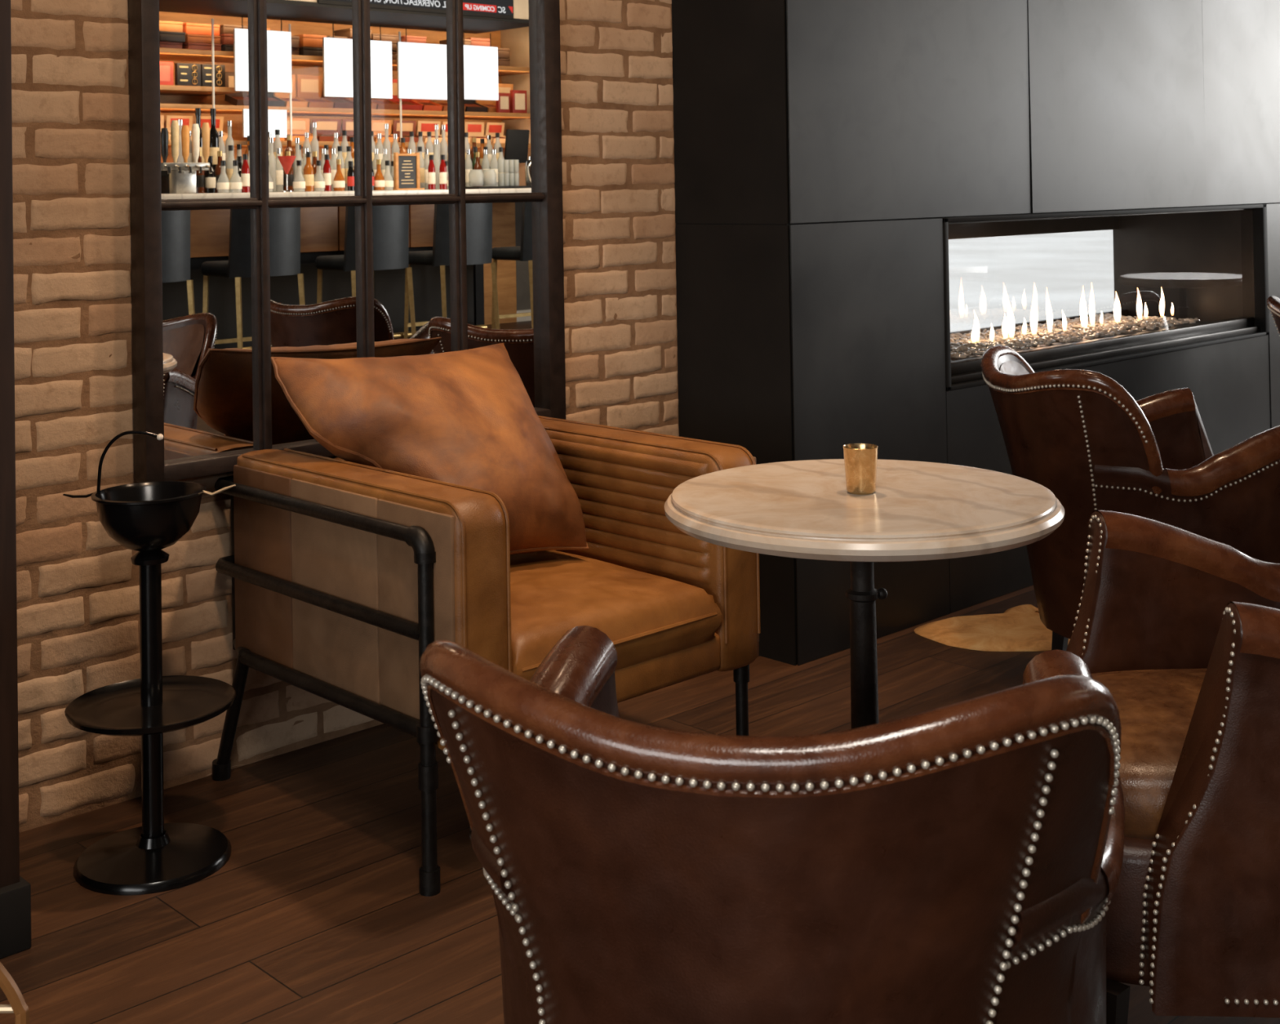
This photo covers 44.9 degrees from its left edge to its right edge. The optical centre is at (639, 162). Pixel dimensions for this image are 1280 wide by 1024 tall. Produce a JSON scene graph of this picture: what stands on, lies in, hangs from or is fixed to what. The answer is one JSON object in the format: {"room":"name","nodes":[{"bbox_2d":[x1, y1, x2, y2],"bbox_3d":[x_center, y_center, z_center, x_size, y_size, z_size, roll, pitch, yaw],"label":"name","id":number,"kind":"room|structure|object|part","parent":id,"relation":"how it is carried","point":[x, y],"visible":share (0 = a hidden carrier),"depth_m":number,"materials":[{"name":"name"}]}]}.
{"room":"bar","nodes":[
{"label":"bar","id":0,"kind":"room"},
{"bbox_2d":[10,0,679,832],"bbox_3d":[-2.498,-0.212,1.908,7.020,3.004,0.202,0,-1,-44],"label":"wall","id":1,"kind":"structure","parent":0,"point":[77,588],"depth_m":3.13,"materials":[{"name":"brick"}]},
{"bbox_2d":[0,0,19,888],"bbox_3d":[-1.257,-0.218,2.644,0.192,3.000,0.450,0,-1,-44],"label":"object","id":2,"kind":"structure","parent":1,"relation":"attached to","point":[9,754],"depth_m":2.53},
{"bbox_2d":[0,875,31,958],"bbox_3d":[-1.237,1.228,2.604,0.242,0.105,0.469,0,-1,-44],"label":"baseboard","id":3,"kind":"structure","parent":1,"relation":"attached to","point":[15,898],"depth_m":2.50,"materials":[{"name":"black paint"}]},
{"bbox_2d":[128,0,565,482],"bbox_3d":[-0.617,-0.130,3.514,1.110,1.550,0.060,0,-1,-44],"label":"wall mirror","id":4,"kind":"object","parent":1,"relation":"attached to","point":[310,179],"visible":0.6,"depth_m":3.43,"materials":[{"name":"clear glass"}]},
{"bbox_2d":[0,584,1279,1023],"bbox_3d":[2.802,1.248,1.556,14.200,0.100,9.240,0,-1,-44],"label":"floor","id":5,"kind":"structure","parent":0,"point":[317,913],"depth_m":2.71,"materials":[{"name":"brown wood"}]},
{"bbox_2d":[0,961,29,1023],"bbox_3d":[-0.897,1.008,1.678,0.370,0.505,0.370,0,-1,-44],"label":"stool","id":6,"kind":"object","parent":5,"relation":"on","point":[17,1005],"visible":1,"depth_m":1.69,"materials":[{"name":"brown wood"}]},
{"bbox_2d":[62,430,235,895],"bbox_3d":[-0.898,0.885,2.846,0.300,0.787,0.300,0,-1,-44],"label":"stand","id":7,"kind":"object","parent":5,"relation":"on","point":[146,517],"visible":1,"depth_m":2.82,"materials":[{"name":"black metal"}]},
{"bbox_3d":[-0.942,0.552,2.851,0.116,0.119,0.006,-1,-1,0],"label":"handle","id":8,"kind":"part","parent":7,"relation":"part of","materials":[{"name":"black metal"}]},
{"bbox_2d":[91,480,206,565],"bbox_3d":[-0.901,0.669,2.849,0.202,0.131,0.202,0,-1,-44],"label":"bowl","id":9,"kind":"object","parent":7,"relation":"on","point":[146,517],"depth_m":2.80,"materials":[{"name":"black metal"}]},
{"bbox_2d":[64,675,235,736],"bbox_3d":[-0.896,0.997,2.844,0.300,0.020,0.300,0,-1,-44],"label":"tray","id":10,"kind":"object","parent":7,"relation":"on","point":[120,708],"depth_m":2.83,"materials":[{"name":"black metal"}]},
{"bbox_2d":[212,415,760,896],"bbox_3d":[-0.312,0.937,3.227,0.849,0.680,0.861,0,-1,-44],"label":"armchair","id":11,"kind":"object","parent":5,"relation":"on","point":[344,573],"visible":0.76,"depth_m":3.00,"materials":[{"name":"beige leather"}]},
{"bbox_3d":[-0.826,1.139,3.215,0.076,0.292,0.147,0,-1,-44],"label":"leg","id":12,"kind":"part","parent":11,"relation":"part of","materials":[{"name":"black metal"}]},
{"bbox_3d":[-0.761,0.817,3.137,0.012,0.385,0.223,0,-1,-44],"label":"panel","id":13,"kind":"part","parent":11,"relation":"part of","materials":[{"name":"brown leather"}]},
{"bbox_3d":[-0.609,0.955,2.988,0.077,0.608,0.770,0,-1,-44],"label":"pipe frame","id":14,"kind":"part","parent":11,"relation":"part of","materials":[{"name":"black metal"}]},
{"bbox_3d":[-0.580,0.811,2.947,0.012,0.385,0.297,0,-1,-44],"label":"panel","id":15,"kind":"part","parent":11,"relation":"part of","materials":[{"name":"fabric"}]},
{"bbox_3d":[-0.533,0.818,2.985,0.120,0.442,0.776,0,-1,-44],"label":"arm","id":16,"kind":"part","parent":11,"relation":"part of","materials":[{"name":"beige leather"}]},
{"bbox_3d":[-0.397,0.805,2.756,0.012,0.385,0.225,0,-1,-44],"label":"panel","id":17,"kind":"part","parent":11,"relation":"part of","materials":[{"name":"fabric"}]},
{"bbox_2d":[271,342,589,555],"bbox_3d":[-0.397,0.607,3.251,0.630,0.426,0.418,0,-1,-44],"label":"throw pillow","id":18,"kind":"object","parent":11,"relation":"on","point":[466,417],"visible":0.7,"depth_m":3.18,"materials":[{"name":"leather"}]},
{"bbox_2d":[510,550,721,680],"bbox_3d":[-0.259,0.901,3.162,0.527,0.145,0.672,0,-1,-44],"label":"seat cushion","id":19,"kind":"object","parent":11,"relation":"on","point":[659,610],"depth_m":3.03,"materials":[{"name":"brown leather"}]},
{"bbox_3d":[-0.059,0.817,3.436,0.120,0.442,0.776,0,-1,-44],"label":"arm","id":20,"kind":"part","parent":11,"relation":"part of","materials":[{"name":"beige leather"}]},
{"bbox_3d":[-0.295,0.993,3.210,0.554,0.077,0.764,0,-1,-44],"label":"seat","id":21,"kind":"part","parent":11,"relation":"part of","materials":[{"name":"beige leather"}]},
{"bbox_3d":[-0.064,0.954,3.509,0.077,0.608,0.770,0,-1,-44],"label":"pipe frame","id":22,"kind":"part","parent":11,"relation":"part of","materials":[{"name":"black metal"}]},
{"bbox_2d":[419,625,1124,1023],"bbox_3d":[0.165,0.841,1.643,0.674,0.807,0.833,-1,-1,13],"label":"tub chair","id":23,"kind":"object","parent":5,"relation":"on","point":[961,862],"visible":1,"depth_m":1.30,"materials":[{"name":"leather"}]},
{"bbox_3d":[-0.123,0.767,1.440,0.070,0.546,0.107,-1,-1,13],"label":"nailhead trim","id":24,"kind":"part","parent":23,"relation":"part of","materials":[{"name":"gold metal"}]},
{"bbox_3d":[-0.138,0.684,1.649,0.056,0.092,0.419,-1,-1,0],"label":"nailhead trim","id":25,"kind":"part","parent":23,"relation":"part of","materials":[{"name":"silver metal"}]},
{"bbox_3d":[-0.092,0.824,1.726,0.141,0.509,0.590,-1,-1,6],"label":"arm","id":26,"kind":"part","parent":23,"relation":"part of","materials":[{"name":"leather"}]},
{"bbox_3d":[0.091,0.528,1.357,0.643,0.125,0.231,-1,-1,13],"label":"nailhead trim","id":27,"kind":"part","parent":23,"relation":"part of","materials":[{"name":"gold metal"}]},
{"bbox_3d":[0.319,0.758,1.329,0.026,0.546,0.125,-1,-1,-19],"label":"nailhead trim","id":28,"kind":"part","parent":23,"relation":"part of","materials":[{"name":"silver metal"}]},
{"bbox_3d":[0.430,0.813,1.602,0.141,0.509,0.590,-1,-1,20],"label":"arm","id":29,"kind":"part","parent":23,"relation":"part of","materials":[{"name":"leather"}]},
{"bbox_3d":[0.431,0.673,1.514,0.056,0.092,0.419,-1,-1,26],"label":"nailhead trim","id":30,"kind":"part","parent":23,"relation":"part of","materials":[{"name":"silver metal"}]},
{"bbox_2d":[664,458,1064,728],"bbox_3d":[0.348,0.880,2.398,0.610,0.742,0.610,0,-1,-44],"label":"bistro table","id":31,"kind":"object","parent":5,"relation":"on","point":[917,510],"visible":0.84,"depth_m":2.30,"materials":[{"name":"stone"}]},
{"bbox_2d":[842,443,878,494],"bbox_3d":[0.341,0.473,2.396,0.054,0.071,0.054,0,-1,-44],"label":"votive holder","id":32,"kind":"object","parent":31,"relation":"on","point":[860,460],"visible":1,"depth_m":2.38,"materials":[{"name":"gold metal"}]},
{"bbox_3d":[0.375,0.667,2.401,0.017,0.018,0.018,0,-1,-44],"label":"clamp knob","id":33,"kind":"part","parent":31,"relation":"part of","materials":[{"name":"metal"}]},
{"bbox_2d":[914,604,1070,651],"bbox_3d":[1.345,1.256,4.264,1.112,0.015,0.592,0,-1,-31],"label":"rug","id":34,"kind":"object","parent":5,"relation":"on","point":[1020,628],"visible":0.33,"depth_m":4.16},
{"bbox_2d":[981,345,1279,650],"bbox_3d":[1.246,0.855,3.673,0.833,0.807,0.674,-1,-1,-7],"label":"tub chair","id":35,"kind":"object","parent":5,"relation":"on","point":[1080,435],"visible":0.73,"depth_m":3.41,"materials":[{"name":"leather"}]},
{"bbox_3d":[1.051,1.175,3.859,0.047,0.180,0.042,-2,-1,38],"label":"leg","id":36,"kind":"part","parent":35,"relation":"part of","materials":[{"name":"black wood"}]},
{"bbox_3d":[0.943,0.549,3.643,0.231,0.125,0.643,-1,-1,-7],"label":"nailhead trim","id":37,"kind":"part","parent":35,"relation":"part of","materials":[{"name":"silver metal"}]},
{"bbox_3d":[0.989,0.782,3.645,0.313,0.616,0.638,-1,-1,-7],"label":"backrest","id":38,"kind":"part","parent":35,"relation":"part of","materials":[{"name":"leather"}]},
{"bbox_3d":[1.001,0.780,3.421,0.125,0.546,0.026,0,-1,-39],"label":"nailhead trim","id":39,"kind":"part","parent":35,"relation":"part of","materials":[{"name":"silver metal"}]},
{"bbox_3d":[1.235,0.836,3.943,0.590,0.509,0.141,-1,-1,-14],"label":"arm","id":40,"kind":"part","parent":35,"relation":"part of","materials":[{"name":"leather"}]},
{"bbox_3d":[1.297,0.827,3.409,0.590,0.509,0.141,-1,-1,0],"label":"arm","id":41,"kind":"part","parent":35,"relation":"part of","materials":[{"name":"leather"}]},
{"bbox_3d":[1.210,0.689,3.378,0.419,0.092,0.056,-1,-1,6],"label":"nailhead trim","id":42,"kind":"part","parent":35,"relation":"part of","materials":[{"name":"silver metal"}]},
{"bbox_2d":[1066,509,1279,1023],"bbox_3d":[0.953,0.838,2.241,0.833,0.807,0.674,-1,-1,-1],"label":"tub chair","id":43,"kind":"object","parent":5,"relation":"on","point":[1180,627],"visible":0.71,"depth_m":1.98,"materials":[{"name":"leather"}]},
{"bbox_3d":[0.688,0.839,2.531,0.115,0.455,0.008,-1,-1,-8],"label":"nailhead trim","id":44,"kind":"part","parent":43,"relation":"part of","materials":[{"name":"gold metal"}]},
{"bbox_3d":[0.692,0.833,2.484,0.118,0.465,0.008,-1,-1,-8],"label":"nailhead trim","id":45,"kind":"part","parent":43,"relation":"part of","materials":[{"name":"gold metal"}]},
{"bbox_3d":[0.742,0.586,2.520,0.006,0.027,0.054,-1,-1,-6],"label":"nailhead trim","id":46,"kind":"part","parent":43,"relation":"part of","materials":[{"name":"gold metal"}]},
{"bbox_3d":[0.610,1.154,2.006,0.037,0.177,0.041,-2,-1,44],"label":"leg","id":47,"kind":"part","parent":43,"relation":"part of","materials":[{"name":"black wood"}]},
{"bbox_3d":[0.878,0.978,2.238,0.675,0.185,0.476,-1,-1,-1],"label":"seat","id":48,"kind":"part","parent":43,"relation":"part of","materials":[{"name":"leather"}]},
{"bbox_2d":[1091,668,1206,839],"bbox_3d":[0.902,0.839,2.241,0.702,0.129,0.458,-1,-1,-1],"label":"seat cushion","id":49,"kind":"object","parent":43,"relation":"on","point":[1156,708],"depth_m":2.14,"materials":[{"name":"leather"}]},
{"bbox_3d":[0.698,0.825,1.993,0.118,0.465,0.008,-1,-1,6],"label":"nailhead trim","id":50,"kind":"part","parent":43,"relation":"part of","materials":[{"name":"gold metal"}]},
{"bbox_3d":[0.928,0.819,2.510,0.590,0.509,0.141,-1,-1,6],"label":"arm","id":51,"kind":"part","parent":43,"relation":"part of","materials":[{"name":"leather"}]},
{"bbox_3d":[0.694,0.829,1.946,0.115,0.455,0.008,-1,-1,7],"label":"nailhead trim","id":52,"kind":"part","parent":43,"relation":"part of","materials":[{"name":"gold metal"}]},
{"bbox_3d":[0.934,0.811,1.973,0.590,0.509,0.141,-1,-1,-8],"label":"arm","id":53,"kind":"part","parent":43,"relation":"part of","materials":[{"name":"leather"}]},
{"bbox_3d":[0.748,0.577,1.966,0.006,0.027,0.054,-1,-1,5],"label":"nailhead trim","id":54,"kind":"part","parent":43,"relation":"part of","materials":[{"name":"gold metal"}]},
{"bbox_3d":[0.950,1.045,1.952,0.434,0.006,0.067,-1,-1,-12],"label":"nailhead trim","id":55,"kind":"part","parent":43,"relation":"part of","materials":[{"name":"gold metal"}]},
{"bbox_2d":[1266,295,1279,336],"bbox_3d":[2.584,0.857,5.234,0.833,0.807,0.674,-1,-1,-19],"label":"tub chair","id":56,"kind":"object","parent":5,"relation":"on","point":[1273,301],"visible":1,"depth_m":5.30,"materials":[{"name":"leather"}]},
{"bbox_3d":[2.295,0.550,5.143,0.231,0.125,0.643,-1,-1,-19],"label":"nailhead trim","id":57,"kind":"part","parent":56,"relation":"part of","materials":[{"name":"silver metal"}]},
{"bbox_3d":[2.339,0.784,5.153,0.313,0.616,0.638,-1,-1,-19],"label":"backrest","id":58,"kind":"part","parent":56,"relation":"part of","materials":[{"name":"leather"}]},
{"bbox_2d":[671,0,1279,665],"bbox_3d":[1.825,-0.221,5.762,4.604,3.000,0.632,0,-1,-44],"label":"wall","id":59,"kind":"structure","parent":0,"point":[823,148],"depth_m":4.27,"materials":[{"name":"metal"}]},
{"bbox_3d":[0.220,-0.780,4.112,0.004,1.881,0.410,0,-1,-44],"label":"return panel","id":60,"kind":"part","parent":59,"relation":"part of","materials":[{"name":"black paint"}]},
{"bbox_3d":[0.244,0.721,4.088,0.004,1.117,0.410,0,-1,-44],"label":"return panel","id":61,"kind":"part","parent":59,"relation":"part of","materials":[{"name":"black paint"}]},
{"bbox_3d":[0.628,0.715,4.163,0.653,1.116,0.004,0,-1,-43],"label":"steel panel","id":62,"kind":"part","parent":59,"relation":"part of","materials":[{"name":"black metal"}]},
{"bbox_3d":[0.772,-0.785,4.347,1.118,1.878,0.007,0,-1,-44],"label":"steel panel","id":63,"kind":"part","parent":59,"relation":"part of","materials":[{"name":"grey metal"}]},
{"bbox_2d":[942,204,1269,391],"bbox_3d":[1.393,0.407,5.331,2.055,0.490,0.632,0,-1,-44],"label":"linear fireplace","id":64,"kind":"object","parent":59,"relation":"in","point":[1191,277],"visible":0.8,"depth_m":5.80,"materials":[{"name":"black paint"}]},
{"bbox_3d":[1.196,0.408,5.538,2.043,0.440,0.060,0,-1,-44],"label":"rail","id":65,"kind":"part","parent":64,"relation":"part of","materials":[{"name":"metal"}]},
{"bbox_2d":[950,316,1208,360],"bbox_3d":[1.313,0.606,5.256,1.775,0.032,0.420,0,-1,-44],"label":"tray","id":66,"kind":"object","parent":64,"relation":"on","point":[971,344],"depth_m":5.31,"materials":[{"name":"metal"}]},
{"bbox_3d":[1.615,0.959,5.097,2.056,0.626,0.004,0,-1,-44],"label":"steel panel","id":67,"kind":"part","parent":59,"relation":"part of","materials":[{"name":"black metal"}]},
{"bbox_3d":[1.583,-0.787,5.121,1.116,1.878,0.007,0,-1,-43],"label":"steel panel","id":68,"kind":"part","parent":59,"relation":"part of","materials":[{"name":"grey metal"}]},
{"bbox_3d":[2.393,-0.788,5.894,1.116,1.878,0.004,0,-1,-44],"label":"steel panel","id":69,"kind":"part","parent":59,"relation":"part of","materials":[{"name":"grey metal"}]},
{"bbox_3d":[3.038,0.712,6.462,1.881,1.116,0.004,0,-1,-44],"label":"steel panel","id":70,"kind":"part","parent":59,"relation":"part of","materials":[{"name":"grey metal"}]},
{"label":"outside","id":71,"kind":"structure","parent":0,"visible":0},
{"bbox_2d":[948,229,1114,332],"bbox_3d":[-1.753,2.057,42.404,64.000,0.100,56.140,0,-1,-44],"label":"window","id":72,"kind":"structure","parent":71,"point":[988,275],"depth_m":21.50,"materials":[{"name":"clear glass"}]}
]}

